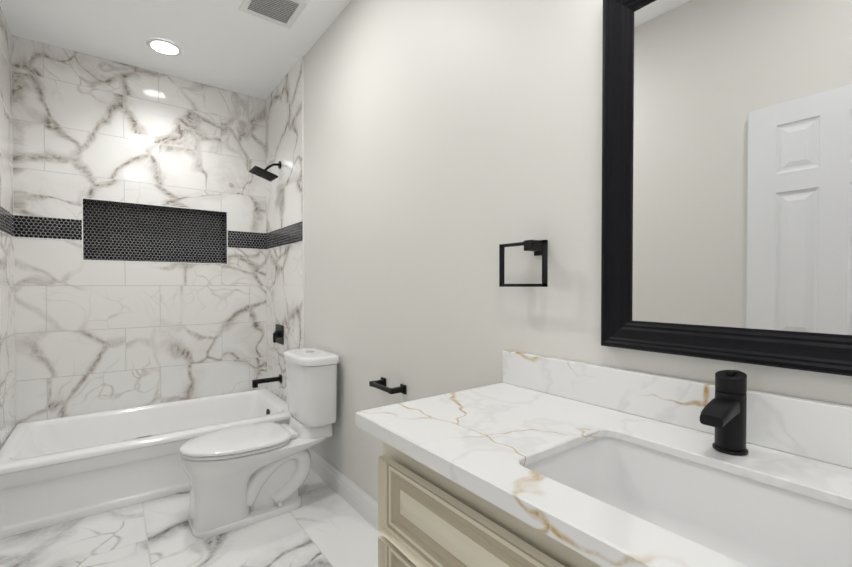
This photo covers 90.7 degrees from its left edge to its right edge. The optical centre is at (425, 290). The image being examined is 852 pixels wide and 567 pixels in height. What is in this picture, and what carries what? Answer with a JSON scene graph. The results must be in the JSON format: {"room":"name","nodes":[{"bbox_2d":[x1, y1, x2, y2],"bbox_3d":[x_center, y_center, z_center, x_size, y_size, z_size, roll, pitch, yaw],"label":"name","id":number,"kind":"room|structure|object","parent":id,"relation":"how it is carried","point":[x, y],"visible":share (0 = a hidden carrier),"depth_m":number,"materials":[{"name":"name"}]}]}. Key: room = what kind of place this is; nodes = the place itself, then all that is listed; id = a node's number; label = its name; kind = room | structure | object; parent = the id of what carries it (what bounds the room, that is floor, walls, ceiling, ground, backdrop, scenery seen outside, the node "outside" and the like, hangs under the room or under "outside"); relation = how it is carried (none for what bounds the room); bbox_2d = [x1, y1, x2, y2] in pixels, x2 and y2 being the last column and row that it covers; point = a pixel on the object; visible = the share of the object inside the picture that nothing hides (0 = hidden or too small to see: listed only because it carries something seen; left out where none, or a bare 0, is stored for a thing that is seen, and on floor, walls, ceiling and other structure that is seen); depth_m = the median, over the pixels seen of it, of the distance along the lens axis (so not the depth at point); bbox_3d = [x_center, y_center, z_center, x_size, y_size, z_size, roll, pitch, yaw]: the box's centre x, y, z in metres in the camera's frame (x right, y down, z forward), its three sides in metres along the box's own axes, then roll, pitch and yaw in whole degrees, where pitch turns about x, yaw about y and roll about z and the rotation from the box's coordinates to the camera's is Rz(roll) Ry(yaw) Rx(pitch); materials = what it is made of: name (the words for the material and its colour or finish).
{"room":"bathroom","nodes":[
{"label":"bathroom","id":0,"kind":"room"},
{"bbox_2d":[0,7,15,448],"bbox_3d":[-1.142,-0.180,0.767,0.060,2.700,4.570,-1,1,-37],"label":"wall","id":1,"kind":"structure","parent":0,"point":[7,366],"depth_m":2.39,"materials":[{"name":"white stone"}]},
{"bbox_2d":[11,35,266,424],"bbox_3d":[-1.941,-0.210,3.053,1.560,2.700,0.092,-1,1,-37],"label":"wall","id":2,"kind":"structure","parent":0,"point":[139,198],"depth_m":2.93,"materials":[{"name":"stone"}]},
{"bbox_2d":[0,0,350,99],"bbox_3d":[-0.576,-1.536,1.210,1.560,0.001,4.670,-1,1,-37],"label":"ceiling","id":3,"kind":"structure","parent":0,"point":[226,45],"depth_m":2.54,"materials":[{"name":"white paint"}]},
{"bbox_2d":[146,38,181,55],"bbox_3d":[-1.667,-1.552,2.686,0.196,0.007,0.196,-1,1,-37],"label":"recessed light","id":4,"kind":"object","parent":3,"relation":"in","point":[164,47],"visible":1,"depth_m":2.68,"materials":[{"name":"white glass"}]},
{"bbox_2d":[239,0,307,28],"bbox_3d":[-0.831,-1.544,2.286,0.285,0.012,0.285,-1,1,-37],"label":"ceiling vent","id":5,"kind":"object","parent":3,"relation":"in","point":[288,12],"visible":1,"depth_m":2.31,"materials":[{"name":"white plastic"}]},
{"bbox_2d":[0,469,381,566],"bbox_3d":[-0.576,1.163,1.245,1.560,0.001,4.670,-1,1,-37],"label":"floor","id":6,"kind":"structure","parent":0,"point":[324,524],"depth_m":1.95,"materials":[{"name":"stone"}]},
{"bbox_2d":[0,388,290,538],"bbox_3d":[-1.665,0.976,2.699,1.492,0.336,0.830,-1,1,-37],"label":"bathtub","id":7,"kind":"object","parent":6,"relation":"on","point":[53,471],"visible":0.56,"depth_m":2.32,"materials":[{"name":"white ceramic"}]},
{"bbox_2d":[179,348,338,537],"bbox_3d":[-0.880,0.749,2.255,0.764,0.802,0.410,-1,1,-37],"label":"toilet","id":8,"kind":"object","parent":6,"relation":"on","point":[241,476],"visible":1,"depth_m":2.16,"materials":[{"name":"white ceramic"}]},
{"bbox_2d":[371,434,595,566],"bbox_3d":[0.443,0.754,0.697,0.535,0.831,1.220,-1,1,-37],"label":"bathroom vanity","id":9,"kind":"object","parent":6,"relation":"on","point":[424,520],"depth_m":0.83,"materials":[{"name":"beige wood"}]},
{"bbox_2d":[356,382,851,566],"bbox_3d":[0.432,0.322,0.693,0.550,0.034,1.296,-1,1,-37],"label":"countertop","id":10,"kind":"structure","parent":9,"relation":"on","point":[482,441],"depth_m":0.78,"materials":[{"name":"white stone"}]},
{"bbox_2d":[528,434,851,566],"bbox_3d":[0.418,0.412,0.649,0.344,0.180,0.524,-1,1,-37],"label":"sink","id":11,"kind":"object","parent":10,"relation":"in","point":[769,525],"depth_m":0.76,"materials":[{"name":"white ceramic"}]},
{"bbox_2d":[700,370,748,454],"bbox_3d":[0.553,0.228,0.781,0.123,0.149,0.056,-1,1,-37],"label":"faucet","id":12,"kind":"object","parent":10,"relation":"on","point":[724,412],"visible":1,"depth_m":0.78,"materials":[{"name":"black metal"}]},
{"bbox_2d":[265,0,851,501],"bbox_3d":[0.046,-0.192,1.655,0.012,2.700,4.570,-1,1,-37],"label":"wall","id":13,"kind":"structure","parent":0,"point":[429,154],"depth_m":1.66,"materials":[{"name":"white paint"}]},
{"bbox_2d":[249,161,280,181],"bbox_3d":[-1.175,-0.900,3.097,0.204,0.144,0.170,-1,1,-37],"label":"shower head","id":14,"kind":"object","parent":13,"relation":"attached to","point":[263,173],"visible":1,"depth_m":3.08},
{"bbox_2d":[252,374,281,387],"bbox_3d":[-1.180,0.669,3.123,0.205,0.070,0.060,-1,1,-37],"label":"tub spout","id":15,"kind":"object","parent":13,"relation":"attached to","point":[255,382],"visible":1,"depth_m":3.10,"materials":[{"name":"black metal"}]},
{"bbox_2d":[273,324,283,344],"bbox_3d":[-1.129,0.328,3.181,0.050,0.144,0.180,-1,1,-37],"label":"shower valve","id":16,"kind":"object","parent":13,"relation":"attached to","point":[278,335],"visible":1,"depth_m":3.16,"materials":[{"name":"black metal"}]},
{"bbox_2d":[308,448,377,529],"bbox_3d":[-0.282,1.091,2.106,0.016,0.120,1.787,-1,1,-37],"label":"baseboard","id":17,"kind":"structure","parent":13,"relation":"attached to","point":[360,501],"depth_m":2.30,"materials":[{"name":"white"}]},
{"bbox_2d":[369,377,405,393],"bbox_3d":[-0.178,0.433,1.908,0.075,0.040,0.210,-1,1,-37],"label":"paper holder","id":18,"kind":"object","parent":13,"relation":"attached to","point":[380,384],"visible":1,"depth_m":1.86,"materials":[{"name":"black metal"}]},
{"bbox_2d":[499,240,547,286],"bbox_3d":[0.304,-0.082,1.268,0.062,0.138,0.172,-1,1,-37],"label":"towel ring","id":19,"kind":"object","parent":13,"relation":"attached to","point":[538,247],"visible":1,"depth_m":1.23,"materials":[{"name":"black metal"}]},
{"bbox_2d":[502,350,851,465],"bbox_3d":[0.644,0.251,0.850,0.022,0.103,1.296,-1,1,-37],"label":"backsplash","id":20,"kind":"structure","parent":13,"relation":"attached to","point":[810,428],"depth_m":0.93,"materials":[{"name":"white stone"}]},
{"bbox_2d":[601,0,851,375],"bbox_3d":[0.686,-0.303,0.779,0.032,0.895,0.762,-1,1,-37],"label":"mirror","id":21,"kind":"object","parent":13,"relation":"attached to","point":[726,232],"visible":1,"depth_m":0.87,"materials":[{"name":"black mirror"}]}
]}

